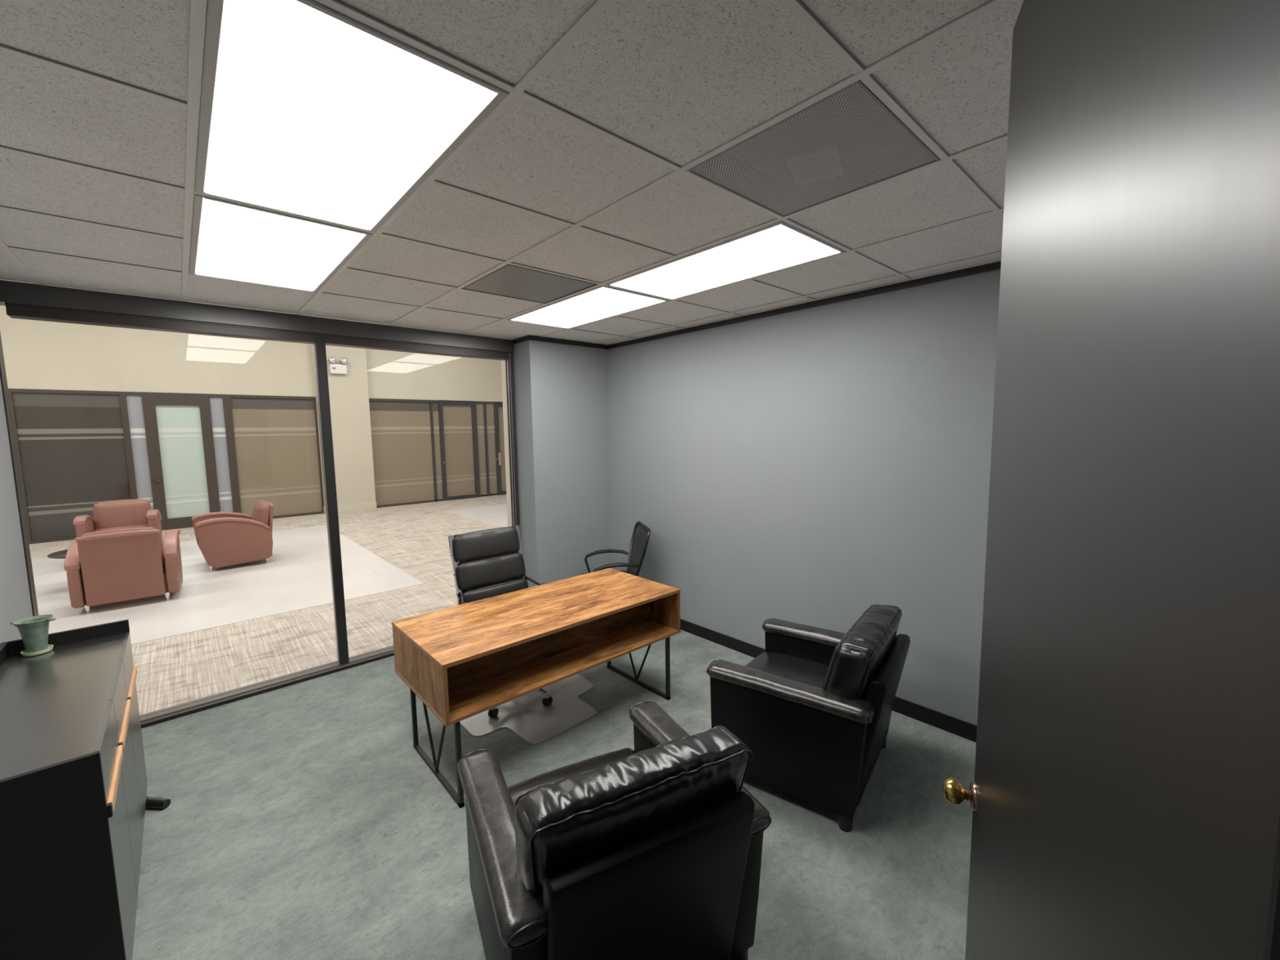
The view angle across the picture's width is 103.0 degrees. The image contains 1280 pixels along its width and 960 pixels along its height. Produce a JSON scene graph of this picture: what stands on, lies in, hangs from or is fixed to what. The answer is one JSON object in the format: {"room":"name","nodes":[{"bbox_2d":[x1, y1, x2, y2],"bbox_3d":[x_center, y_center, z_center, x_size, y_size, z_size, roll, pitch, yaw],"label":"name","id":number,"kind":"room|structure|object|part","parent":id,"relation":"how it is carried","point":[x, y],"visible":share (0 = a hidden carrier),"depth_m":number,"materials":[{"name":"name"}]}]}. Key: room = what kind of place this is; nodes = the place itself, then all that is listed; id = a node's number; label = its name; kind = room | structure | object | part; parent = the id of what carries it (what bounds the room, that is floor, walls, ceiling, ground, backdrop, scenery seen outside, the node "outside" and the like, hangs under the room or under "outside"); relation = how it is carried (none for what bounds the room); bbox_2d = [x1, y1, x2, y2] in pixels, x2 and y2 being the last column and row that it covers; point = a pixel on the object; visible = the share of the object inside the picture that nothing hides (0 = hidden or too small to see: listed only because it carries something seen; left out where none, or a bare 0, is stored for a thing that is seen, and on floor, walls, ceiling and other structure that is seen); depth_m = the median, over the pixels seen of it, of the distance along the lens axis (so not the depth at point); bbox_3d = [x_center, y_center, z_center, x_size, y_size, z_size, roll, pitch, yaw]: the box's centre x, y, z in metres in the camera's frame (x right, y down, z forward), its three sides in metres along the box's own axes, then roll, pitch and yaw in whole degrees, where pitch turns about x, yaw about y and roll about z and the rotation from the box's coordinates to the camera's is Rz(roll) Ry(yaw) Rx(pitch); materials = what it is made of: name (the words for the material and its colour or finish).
{"room":"office","nodes":[
{"label":"office","id":0,"kind":"room"},
{"bbox_2d":[0,377,32,644],"bbox_3d":[-1.977,0.315,1.107,0.120,2.900,4.630,-6,8,-42],"label":"wall","id":1,"kind":"structure","parent":0,"point":[15,605],"depth_m":2.69,"materials":[{"name":"paint"}]},
{"bbox_2d":[0,279,502,402],"bbox_3d":[-8.561,-3.057,10.808,18.000,2.480,0.200,-6,8,-42],"label":"wall","id":2,"kind":"structure","parent":0,"point":[37,354],"depth_m":10.34,"materials":[{"name":"beige paint"}]},
{"bbox_2d":[8,388,137,544],"bbox_3d":[-11.919,-0.109,7.937,5.738,2.720,0.100,-6,8,-42],"label":"window","id":3,"kind":"structure","parent":2,"relation":"in","point":[74,448],"depth_m":9.27,"materials":[{"name":"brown glass"}]},
{"bbox_3d":[-11.931,1.223,8.039,5.650,0.050,0.100,-6,8,-42],"label":"rail","id":4,"kind":"part","parent":3,"relation":"part of","materials":[{"name":"grey"}]},
{"bbox_3d":[-11.973,-1.429,7.778,5.650,0.060,0.100,-6,8,-42],"label":"rail","id":5,"kind":"part","parent":3,"relation":"part of","materials":[{"name":"grey metal"}]},
{"bbox_2d":[125,391,233,530],"bbox_3d":[-9.230,-0.382,10.289,1.427,2.720,0.162,-6,8,-42],"label":"door","id":6,"kind":"structure","parent":2,"relation":"in","point":[179,442],"depth_m":10.28,"materials":[{"name":"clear glass"}]},
{"bbox_3d":[-9.711,-0.329,9.919,0.212,2.620,0.012,-6,8,-42],"label":"pane","id":7,"kind":"part","parent":6,"relation":"part of","materials":[{"name":"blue glass"}]},
{"bbox_3d":[-9.278,-1.708,10.189,1.427,0.060,0.080,-6,8,-42],"label":"rail","id":8,"kind":"part","parent":6,"relation":"part of","materials":[{"name":"grey metal"}]},
{"bbox_3d":[-9.257,-0.376,10.328,0.655,2.260,0.012,-6,8,-42],"label":"pane","id":9,"kind":"part","parent":6,"relation":"part of","materials":[{"name":"green glass"}]},
{"bbox_3d":[-8.810,-0.422,10.730,0.210,2.620,0.012,-6,8,-42],"label":"pane","id":10,"kind":"part","parent":6,"relation":"part of","materials":[{"name":"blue glass"}]},
{"bbox_2d":[222,394,324,518],"bbox_3d":[-8.114,-0.505,11.361,1.675,2.720,0.100,-6,8,-42],"label":"window","id":11,"kind":"structure","parent":2,"relation":"in","point":[273,448],"depth_m":11.34,"materials":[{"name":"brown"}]},
{"bbox_2d":[368,398,443,507],"bbox_3d":[-6.052,-0.720,13.216,1.730,2.720,0.100,-6,8,-42],"label":"window","id":12,"kind":"structure","parent":2,"relation":"in","point":[406,438],"depth_m":13.19,"materials":[{"name":"brown glass"}]},
{"bbox_3d":[-5.467,-0.656,13.747,0.165,2.370,0.012,-6,8,-42],"label":"pane","id":13,"kind":"part","parent":12,"relation":"part of","materials":[{"name":"brown glass"}]},
{"bbox_2d":[437,400,480,501],"bbox_3d":[-5.001,-0.816,14.121,1.050,2.700,0.122,-6,8,-42],"label":"door","id":14,"kind":"structure","parent":2,"relation":"in","point":[458,426],"depth_m":14.12,"materials":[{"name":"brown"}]},
{"bbox_3d":[-5.030,-0.821,14.131,0.820,2.490,0.012,-6,8,-42],"label":"pane","id":15,"kind":"part","parent":14,"relation":"part of","materials":[{"name":"brown glass"}]},
{"bbox_2d":[475,400,497,496],"bbox_3d":[-4.429,-0.889,14.677,0.550,2.720,0.100,-6,8,-42],"label":"window","id":16,"kind":"structure","parent":2,"relation":"in","point":[485,410],"depth_m":14.66,"materials":[{"name":"brown glass"}]},
{"bbox_3d":[-4.545,-0.872,14.568,0.230,2.610,0.012,-6,8,-42],"label":"pane","id":17,"kind":"part","parent":16,"relation":"part of","materials":[{"name":"brown glass"}]},
{"bbox_3d":[-4.450,-2.213,14.547,0.550,0.060,0.100,-6,8,-42],"label":"rail","id":18,"kind":"part","parent":16,"relation":"part of","materials":[{"name":"grey metal"}]},
{"bbox_3d":[-4.315,-0.896,14.774,0.250,2.610,0.012,-6,8,-42],"label":"pane","id":19,"kind":"part","parent":16,"relation":"part of","materials":[{"name":"brown glass"}]},
{"bbox_2d":[493,402,506,495],"bbox_3d":[-3.835,-0.934,15.143,1.061,2.700,0.162,-6,8,-42],"label":"door","id":20,"kind":"structure","parent":2,"relation":"in","point":[498,406],"depth_m":14.92,"materials":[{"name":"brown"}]},
{"bbox_3d":[-4.127,-0.608,14.838,0.171,0.360,0.062,-6,8,-42],"label":"handle","id":21,"kind":"part","parent":20,"relation":"part of","materials":[{"name":"silver metal"}]},
{"bbox_3d":[-3.848,-0.934,15.195,0.790,2.470,0.012,-6,8,-42],"label":"pane","id":22,"kind":"part","parent":20,"relation":"part of","materials":[{"name":"brown glass"}]},
{"bbox_2d":[29,493,507,715],"bbox_3d":[-5.713,1.187,8.134,18.000,0.106,10.500,-6,8,-42],"label":"floor","id":23,"kind":"structure","parent":0,"point":[228,628],"depth_m":5.72,"materials":[{"name":"beige carpet"}]},
{"bbox_2d":[47,549,67,559],"bbox_3d":[-6.819,1.095,6.377,0.750,0.456,0.750,-6,8,-42],"label":"coffee table","id":24,"kind":"object","parent":23,"relation":"on","point":[61,554],"visible":0.2,"depth_m":6.07,"materials":[{"name":"grey"}]},
{"bbox_2d":[72,498,163,542],"bbox_3d":[-7.922,0.768,7.793,0.864,0.865,0.892,-6,7,-40],"label":"armchair","id":25,"kind":"object","parent":23,"relation":"on","point":[137,513],"visible":0.6,"depth_m":7.87,"materials":[{"name":"brown leather"}]},
{"bbox_3d":[-8.181,0.862,7.536,0.094,0.645,0.814,-6,7,-40],"label":"arm panel","id":26,"kind":"part","parent":25,"relation":"part of","materials":[{"name":"brown leather"}]},
{"bbox_2d":[93,524,148,532],"bbox_3d":[-7.862,0.826,7.728,0.673,0.200,0.637,-6,7,-40],"label":"seat cushion","id":27,"kind":"object","parent":25,"relation":"on","point":[108,526],"depth_m":7.81,"materials":[{"name":"brown leather"}]},
{"bbox_2d":[93,498,151,529],"bbox_3d":[-8.123,0.561,8.008,0.645,0.490,0.231,-6,7,-40],"label":"cushion","id":28,"kind":"object","parent":25,"relation":"on","point":[122,513],"depth_m":7.93,"materials":[{"name":"brown leather"}]},
{"bbox_3d":[-7.617,0.807,8.010,0.094,0.645,0.814,-6,7,-40],"label":"arm panel","id":29,"kind":"part","parent":25,"relation":"part of","materials":[{"name":"brown leather"}]},
{"bbox_2d":[63,527,182,613],"bbox_3d":[-5.786,0.933,5.763,0.864,0.865,0.892,-5,7,-39],"label":"armchair","id":30,"kind":"object","parent":23,"relation":"on","point":[118,565],"visible":1,"depth_m":5.45,"materials":[{"name":"brown leather"}]},
{"bbox_3d":[-6.093,1.023,5.564,0.094,0.645,0.814,-5,7,-39],"label":"arm panel","id":31,"kind":"part","parent":30,"relation":"part of","materials":[{"name":"brown leather"}]},
{"bbox_3d":[-5.836,1.361,5.383,0.052,0.090,0.051,-5,7,-39],"label":"leg","id":32,"kind":"part","parent":30,"relation":"part of","materials":[{"name":"silver metal"}]},
{"bbox_2d":[76,527,164,563],"bbox_3d":[-5.596,0.767,5.508,0.645,0.490,0.231,-5,7,-39],"label":"cushion","id":33,"kind":"object","parent":30,"relation":"on","point":[137,544],"depth_m":5.43,"materials":[{"name":"brown leather"}]},
{"bbox_3d":[-5.800,1.168,5.808,0.645,0.230,0.673,-5,7,-39],"label":"panel","id":34,"kind":"part","parent":30,"relation":"part of","materials":[{"name":"brown leather"}]},
{"bbox_2d":[162,560,165,571],"bbox_3d":[-5.843,0.980,5.839,0.673,0.200,0.637,-5,7,-39],"label":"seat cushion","id":35,"kind":"object","parent":30,"relation":"on","point":[163,563],"depth_m":5.80,"materials":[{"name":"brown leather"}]},
{"bbox_3d":[-5.357,1.315,5.770,0.052,0.090,0.051,-5,7,-39],"label":"leg","id":36,"kind":"part","parent":30,"relation":"part of","materials":[{"name":"silver metal"}]},
{"bbox_3d":[-5.521,0.968,6.028,0.094,0.645,0.814,-5,7,-39],"label":"arm panel","id":37,"kind":"part","parent":30,"relation":"part of","materials":[{"name":"brown leather"}]},
{"bbox_2d":[191,500,274,571],"bbox_3d":[-5.869,0.774,7.399,0.892,0.865,0.864,-6,8,-44],"label":"armchair","id":38,"kind":"object","parent":23,"relation":"on","point":[224,539],"visible":1,"depth_m":7.12,"materials":[{"name":"brown leather"}]},
{"bbox_3d":[-6.150,0.819,7.646,0.814,0.645,0.094,-6,8,-44],"label":"arm panel","id":39,"kind":"part","parent":38,"relation":"part of","materials":[{"name":"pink leather"}]},
{"bbox_3d":[-5.635,0.863,7.118,0.814,0.645,0.094,-6,8,-44],"label":"arm panel","id":40,"kind":"part","parent":38,"relation":"part of","materials":[{"name":"brown leather"}]},
{"bbox_2d":[251,500,270,525],"bbox_3d":[-5.652,0.563,7.593,0.231,0.490,0.645,-6,8,-44],"label":"cushion","id":41,"kind":"object","parent":38,"relation":"on","point":[261,508],"depth_m":7.40,"materials":[{"name":"brown leather"}]},
{"bbox_2d":[311,315,375,506],"bbox_3d":[-7.096,-1.844,12.140,1.080,5.200,0.350,-6,8,-42],"label":"column","id":42,"kind":"structure","parent":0,"point":[348,395],"depth_m":12.14,"materials":[{"name":"beige paint"}]},
{"bbox_2d":[328,357,347,374],"bbox_3d":[-7.003,-2.651,11.823,0.380,0.365,0.143,-6,8,-42],"label":"emergency light","id":43,"kind":"object","parent":42,"relation":"attached to","point":[334,368],"visible":1,"depth_m":11.81,"materials":[{"name":"white plastic"}]},
{"bbox_2d":[323,502,377,514],"bbox_3d":[-6.986,0.665,12.304,1.105,0.170,0.165,-6,8,-42],"label":"baseboard","id":44,"kind":"structure","parent":42,"relation":"attached to","point":[372,505],"depth_m":12.30,"materials":[{"name":"beige"}]},
{"bbox_2d":[501,360,511,526],"bbox_3d":[-0.981,-1.276,5.372,0.890,5.200,0.328,-6,8,-42],"label":"wall","id":45,"kind":"structure","parent":0,"point":[503,362],"depth_m":5.25,"materials":[{"name":"beige paint"}]},
{"bbox_2d":[0,0,1023,345],"bbox_3d":[-0.509,-1.192,2.395,4.208,0.200,4.710,-6,8,-42],"label":"ceiling","id":46,"kind":"structure","parent":0,"point":[580,172],"depth_m":1.56,"materials":[{"name":"tile"}]},
{"bbox_2d":[188,193,373,292],"bbox_3d":[-1.769,-1.127,2.441,0.584,0.109,1.193,-6,8,-42],"label":"ceiling light","id":47,"kind":"object","parent":46,"relation":"attached to","point":[232,241],"visible":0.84,"depth_m":2.32,"materials":[{"name":"grey plastic"}]},
{"bbox_2d":[194,0,508,232],"bbox_3d":[-0.951,-1.051,1.540,0.584,0.109,1.193,-6,8,-42],"label":"ceiling light","id":48,"kind":"object","parent":46,"relation":"attached to","point":[308,109],"visible":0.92,"depth_m":1.36,"materials":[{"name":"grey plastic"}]},
{"bbox_2d":[461,263,598,303],"bbox_3d":[-0.660,-1.155,3.033,0.584,0.009,0.584,-6,8,-42],"label":"ceiling vent","id":49,"kind":"object","parent":46,"relation":"in","point":[510,281],"visible":0.98,"depth_m":3.01,"materials":[{"name":"grey metal"}]},
{"bbox_2d":[506,284,670,328],"bbox_3d":[-0.414,-1.268,3.660,0.584,0.109,1.193,-6,8,-42],"label":"ceiling light","id":50,"kind":"object","parent":46,"relation":"attached to","point":[602,302],"visible":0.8,"depth_m":3.59,"materials":[{"name":"grey plastic"}]},
{"bbox_2d":[604,220,846,300],"bbox_3d":[0.405,-1.192,2.759,0.584,0.109,1.193,-6,8,-42],"label":"ceiling light","id":51,"kind":"object","parent":46,"relation":"attached to","point":[780,246],"visible":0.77,"depth_m":2.66,"materials":[{"name":"grey plastic"}]},
{"bbox_2d":[686,80,940,217],"bbox_3d":[0.566,-1.105,1.676,0.584,0.136,0.584,-6,8,-42],"label":"ceiling vent","id":52,"kind":"object","parent":46,"relation":"in","point":[848,140],"visible":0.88,"depth_m":1.65,"materials":[{"name":"silver metal"}]},
{"bbox_3d":[0.608,-1.088,1.766,0.160,0.010,0.210,2,6,28],"label":"damper plate","id":53,"kind":"part","parent":52,"relation":"part of","materials":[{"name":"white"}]},
{"bbox_2d":[132,629,976,959],"bbox_3d":[0.066,1.693,2.090,4.208,0.100,6.130,-6,8,-42],"label":"floor","id":54,"kind":"structure","parent":0,"point":[304,820],"depth_m":2.35,"materials":[{"name":"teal carpet"}]},
{"bbox_2d":[0,619,170,959],"bbox_3d":[-2.193,1.214,1.969,0.481,0.952,1.319,-6,8,-42],"label":"sideboard","id":55,"kind":"object","parent":54,"relation":"on","point":[73,783],"visible":1,"depth_m":1.58,"materials":[{"name":"black laminate"}]},
{"bbox_2d":[9,614,56,656],"bbox_3d":[-2.696,0.696,2.271,0.120,0.156,0.120,2,7,31],"label":"plant pot","id":56,"kind":"object","parent":55,"relation":"on","point":[33,631],"visible":1,"depth_m":2.25,"materials":[{"name":"green ceramic"}]},
{"bbox_3d":[-1.788,1.244,1.459,0.397,0.806,0.018,-6,8,-42],"label":"panel","id":57,"kind":"part","parent":55,"relation":"part of","materials":[{"name":"black wood"}]},
{"bbox_3d":[-1.792,0.905,1.710,0.018,0.177,0.423,-6,8,-42],"label":"drawer","id":58,"kind":"part","parent":55,"relation":"part of","materials":[{"name":"grey"}]},
{"bbox_3d":[-1.789,1.011,1.731,0.022,0.038,0.403,-6,8,-42],"label":"door pull","id":59,"kind":"part","parent":55,"relation":"part of","materials":[{"name":"brown wood"}]},
{"bbox_3d":[-2.085,0.878,2.032,0.018,0.177,0.443,-6,8,-42],"label":"drawer","id":60,"kind":"part","parent":55,"relation":"part of","materials":[{"name":"grey"}]},
{"bbox_3d":[-1.785,1.323,1.751,0.018,0.584,0.423,-6,8,-42],"label":"door","id":61,"kind":"part","parent":55,"relation":"part of","materials":[{"name":"grey"}]},
{"bbox_3d":[-2.083,0.984,2.054,0.022,0.038,0.423,-6,8,-42],"label":"door pull","id":62,"kind":"part","parent":55,"relation":"part of","materials":[{"name":"brown wood"}]},
{"bbox_3d":[-2.381,0.851,2.359,0.018,0.177,0.433,-6,8,-42],"label":"drawer","id":63,"kind":"part","parent":55,"relation":"part of","materials":[{"name":"grey"}]},
{"bbox_3d":[-2.379,0.957,2.381,0.022,0.038,0.413,-6,8,-42],"label":"door pull","id":64,"kind":"part","parent":55,"relation":"part of","materials":[{"name":"brown wood"}]},
{"bbox_3d":[-2.078,1.295,2.073,0.018,0.584,0.443,-6,8,-42],"label":"door","id":65,"kind":"part","parent":55,"relation":"part of","materials":[{"name":"grey wood"}]},
{"bbox_3d":[-2.375,1.268,2.400,0.018,0.584,0.433,-6,8,-42],"label":"door","id":66,"kind":"part","parent":55,"relation":"part of","materials":[{"name":"grey"}]},
{"bbox_2d":[459,674,596,744],"bbox_3d":[-0.907,1.500,3.661,0.930,0.004,1.378,-6,8,-42],"label":"chair mat","id":67,"kind":"object","parent":54,"relation":"on","point":[526,715],"visible":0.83,"depth_m":3.32,"materials":[{"name":"grey plastic"}]},
{"bbox_2d":[448,524,552,717],"bbox_3d":[-0.903,0.940,3.555,0.661,1.133,0.691,-6,8,-42],"label":"office chair","id":68,"kind":"object","parent":67,"relation":"on","point":[486,563],"visible":0.41,"depth_m":3.62,"materials":[{"name":"black leather"}]},
{"bbox_3d":[-1.108,0.754,3.362,0.032,0.700,0.636,-6,8,-42],"label":"rail","id":69,"kind":"part","parent":68,"relation":"part of","materials":[{"name":"silver metal"}]},
{"bbox_3d":[-1.117,0.922,3.378,0.079,0.295,0.436,-6,8,-42],"label":"armrest","id":70,"kind":"part","parent":68,"relation":"part of","materials":[{"name":"black plastic"}]},
{"bbox_3d":[-0.732,0.714,3.700,0.032,0.700,0.636,-6,8,-42],"label":"rail","id":71,"kind":"part","parent":68,"relation":"part of","materials":[{"name":"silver metal"}]},
{"bbox_3d":[-0.709,0.880,3.745,0.079,0.295,0.436,-6,8,-42],"label":"armrest","id":72,"kind":"part","parent":68,"relation":"part of","materials":[{"name":"black plastic"}]},
{"bbox_3d":[-0.744,1.404,3.498,0.285,0.076,0.044,3,7,32],"label":"arm","id":73,"kind":"part","parent":68,"relation":"part of","materials":[{"name":"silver metal"}]},
{"bbox_2d":[391,568,680,808],"bbox_3d":[-0.588,1.160,3.274,1.631,0.750,0.795,-6,8,-42],"label":"desk","id":74,"kind":"object","parent":54,"relation":"on","point":[463,661],"visible":1,"depth_m":2.99,"materials":[{"name":"brown wood"}]},
{"bbox_3d":[-1.180,1.003,2.709,0.018,0.269,0.768,-6,8,-42],"label":"panel","id":75,"kind":"part","parent":74,"relation":"part of","materials":[{"name":"brown wood"}]},
{"bbox_3d":[-1.162,1.361,2.801,0.016,0.426,0.185,-6,8,-42],"label":"brace rod","id":76,"kind":"part","parent":74,"relation":"part of","materials":[{"name":"black metal"}]},
{"bbox_3d":[-1.105,1.372,2.738,0.022,0.449,0.667,-6,8,-42],"label":"leg frame","id":77,"kind":"part","parent":74,"relation":"part of","materials":[{"name":"black metal"}]},
{"bbox_3d":[-1.038,1.373,2.664,0.016,0.427,0.214,-6,8,-42],"label":"brace rod","id":78,"kind":"part","parent":74,"relation":"part of","materials":[{"name":"black metal"}]},
{"bbox_2d":[395,620,678,723],"bbox_3d":[-0.582,1.083,3.259,1.630,0.016,0.772,-6,8,-42],"label":"shelf","id":79,"kind":"object","parent":74,"relation":"attached to","point":[476,696],"depth_m":2.95,"materials":[{"name":"brown wood"}]},
{"bbox_3d":[-0.517,0.947,3.171,1.590,0.269,0.012,-6,8,-42],"label":"panel","id":80,"kind":"part","parent":74,"relation":"part of","materials":[{"name":"brown wood"}]},
{"bbox_3d":[-0.084,1.249,3.771,0.016,0.426,0.185,-6,8,-42],"label":"brace rod","id":81,"kind":"part","parent":74,"relation":"part of","materials":[{"name":"black metal"}]},
{"bbox_3d":[-0.027,1.260,3.708,0.022,0.449,0.667,-6,8,-42],"label":"leg frame","id":82,"kind":"part","parent":74,"relation":"part of","materials":[{"name":"black metal"}]},
{"bbox_3d":[0.040,1.260,3.634,0.016,0.427,0.214,-6,8,-42],"label":"brace rod","id":83,"kind":"part","parent":74,"relation":"part of","materials":[{"name":"black metal"}]},
{"bbox_3d":[0.012,0.879,3.781,0.018,0.269,0.768,-6,8,-42],"label":"panel","id":84,"kind":"part","parent":74,"relation":"part of","materials":[{"name":"brown wood"}]},
{"bbox_2d":[457,701,771,959],"bbox_3d":[-0.130,1.231,1.812,0.872,0.880,0.875,-4,6,-27],"label":"chair","id":85,"kind":"object","parent":54,"relation":"on","point":[652,851],"visible":1,"depth_m":1.46,"materials":[{"name":"black leather"}]},
{"bbox_3d":[-0.455,1.376,1.666,0.098,0.480,0.767,-4,6,-27],"label":"arm panel","id":86,"kind":"part","parent":85,"relation":"part of","materials":[{"name":"black leather"}]},
{"bbox_2d":[507,747,636,805],"bbox_3d":[-0.165,1.303,1.890,0.670,0.202,0.717,-4,6,-27],"label":"seat cushion","id":87,"kind":"object","parent":85,"relation":"on","point":[515,790],"depth_m":2.09,"materials":[{"name":"black leather"}]},
{"bbox_2d":[514,725,750,894],"bbox_3d":[-0.017,1.054,1.568,0.734,0.483,0.290,-4,6,-27],"label":"cushion","id":88,"kind":"object","parent":85,"relation":"on","point":[564,827],"depth_m":1.43,"materials":[{"name":"black leather"}]},
{"bbox_3d":[0.191,1.333,1.999,0.098,0.480,0.767,-4,6,-27],"label":"arm panel","id":89,"kind":"part","parent":85,"relation":"part of","materials":[{"name":"black leather"}]},
{"bbox_3d":[-0.133,1.488,1.851,0.630,0.210,0.695,-4,6,-27],"label":"panel","id":90,"kind":"part","parent":85,"relation":"part of","materials":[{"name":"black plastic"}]},
{"bbox_3d":[0.344,1.630,1.765,0.060,0.080,0.059,-4,6,-27],"label":"leg","id":91,"kind":"part","parent":85,"relation":"part of","materials":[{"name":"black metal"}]},
{"bbox_2d":[581,520,650,576],"bbox_3d":[-0.239,0.900,4.691,0.608,0.958,0.566,-2,6,-13],"label":"mesh chair","id":92,"kind":"object","parent":54,"relation":"on","point":[633,552],"visible":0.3,"depth_m":4.76,"materials":[{"name":"black fabric"}]},
{"bbox_3d":[-0.321,0.805,4.931,0.434,0.272,0.055,-2,6,-11],"label":"armrest","id":93,"kind":"part","parent":92,"relation":"part of","materials":[{"name":"black plastic"}]},
{"bbox_3d":[-0.202,0.853,4.427,0.434,0.272,0.055,-2,6,-16],"label":"armrest","id":94,"kind":"part","parent":92,"relation":"part of","materials":[{"name":"black plastic"}]},
{"bbox_3d":[-0.019,0.655,4.720,0.148,0.482,0.518,-2,6,-13],"label":"frame","id":95,"kind":"part","parent":92,"relation":"part of","materials":[{"name":"black plastic"}]},
{"bbox_2d":[706,604,910,831],"bbox_3d":[0.926,1.119,2.780,0.875,0.881,0.872,3,7,36],"label":"chair","id":96,"kind":"object","parent":54,"relation":"on","point":[813,710],"visible":1,"depth_m":2.44,"materials":[{"name":"black leather"}]},
{"bbox_2d":[745,652,828,688],"bbox_3d":[0.864,1.194,2.833,0.718,0.202,0.670,3,7,36],"label":"seat cushion","id":97,"kind":"object","parent":96,"relation":"on","point":[809,668],"depth_m":2.98,"materials":[{"name":"black leather"}]},
{"bbox_3d":[0.706,1.275,2.506,0.767,0.480,0.098,3,7,36],"label":"arm panel","id":98,"kind":"part","parent":96,"relation":"part of","materials":[{"name":"black leather"}]},
{"bbox_3d":[1.137,1.211,3.089,0.767,0.480,0.098,3,7,36],"label":"arm panel","id":99,"kind":"part","parent":96,"relation":"part of","materials":[{"name":"black leather"}]},
{"bbox_3d":[0.946,1.563,2.346,0.059,0.080,0.060,3,7,36],"label":"leg","id":100,"kind":"part","parent":96,"relation":"part of","materials":[{"name":"black metal"}]},
{"bbox_2d":[822,604,902,699],"bbox_3d":[1.128,0.932,2.611,0.289,0.484,0.733,3,7,36],"label":"cushion","id":101,"kind":"object","parent":96,"relation":"on","point":[859,664],"depth_m":2.34,"materials":[{"name":"black leather"}]},
{"bbox_3d":[0.918,1.377,2.814,0.695,0.210,0.630,3,7,36],"label":"panel","id":102,"kind":"part","parent":96,"relation":"part of","materials":[{"name":"black leather"}]},
{"bbox_2d":[507,335,612,587],"bbox_3d":[-0.736,-0.107,5.195,1.018,2.900,0.403,-6,8,-42],"label":"wall","id":103,"kind":"structure","parent":0,"point":[561,390],"depth_m":4.92,"materials":[{"name":"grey paint"}]},
{"bbox_2d":[0,280,519,728],"bbox_3d":[-2.361,0.145,3.925,3.096,2.699,0.128,-6,8,-42],"label":"window","id":104,"kind":"structure","parent":103,"relation":"in","point":[21,300],"depth_m":3.61,"materials":[{"name":"black metal"}]},
{"bbox_3d":[-2.969,0.239,3.418,1.492,2.540,0.006,-6,8,-42],"label":"pane","id":105,"kind":"part","parent":104,"relation":"part of","materials":[{"name":"clear glass"}]},
{"bbox_3d":[-2.374,-1.054,3.824,3.022,0.065,0.112,-6,8,-42],"label":"head frame","id":106,"kind":"part","parent":104,"relation":"part of","materials":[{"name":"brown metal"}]},
{"bbox_3d":[-2.346,1.465,4.061,3.096,0.045,0.112,-6,8,-42],"label":"sill","id":107,"kind":"part","parent":104,"relation":"part of","materials":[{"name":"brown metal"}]},
{"bbox_3d":[-2.307,1.480,4.019,3.096,0.022,0.004,-6,8,-42],"label":"sill","id":108,"kind":"part","parent":104,"relation":"part of","materials":[{"name":"black metal"}]},
{"bbox_2d":[512,335,528,344],"bbox_3d":[-1.104,-1.289,4.693,0.014,0.038,0.303,-6,8,-42],"label":"trim","id":109,"kind":"structure","parent":103,"relation":"attached to","point":[525,338],"depth_m":4.68,"materials":[{"name":"black metal"}]},
{"bbox_2d":[528,335,607,349],"bbox_3d":[-0.670,-1.313,4.871,0.898,0.038,0.014,-6,8,-42],"label":"trim","id":110,"kind":"structure","parent":103,"relation":"attached to","point":[530,337],"depth_m":4.83,"materials":[{"name":"black metal"}]},
{"bbox_2d":[607,269,1000,725],"bbox_3d":[1.184,0.005,3.747,0.120,2.900,4.327,-6,8,-42],"label":"wall","id":111,"kind":"structure","parent":0,"point":[819,466],"depth_m":3.52,"materials":[{"name":"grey paint"}]},
{"bbox_2d":[607,261,1000,349],"bbox_3d":[1.075,-1.218,3.627,0.014,0.038,4.207,-6,8,-42],"label":"trim","id":112,"kind":"structure","parent":111,"relation":"attached to","point":[996,265],"depth_m":3.38,"materials":[{"name":"black metal"}]},
{"bbox_2d":[680,618,977,742],"bbox_3d":[1.121,1.400,3.880,0.012,0.100,4.195,-6,8,-42],"label":"baseboard","id":113,"kind":"structure","parent":111,"relation":"attached to","point":[966,730],"depth_m":3.24,"materials":[{"name":"black rubber"}]},
{"bbox_3d":[1.066,0.295,0.817,4.008,2.900,0.120,-6,8,-42],"label":"wall","id":114,"kind":"structure","parent":0,"visible":0},
{"bbox_2d":[942,0,1279,959],"bbox_3d":[0.592,0.427,0.768,0.111,2.638,0.934,2,6,24],"label":"door","id":115,"kind":"structure","parent":114,"relation":"in","point":[1123,796],"depth_m":0.52,"materials":[{"name":"grey metal"}]},
{"bbox_3d":[0.747,0.741,1.212,0.046,0.057,0.057,2,6,24],"label":"knob","id":116,"kind":"part","parent":115,"relation":"part of","materials":[{"name":"gold metal"}]}
]}

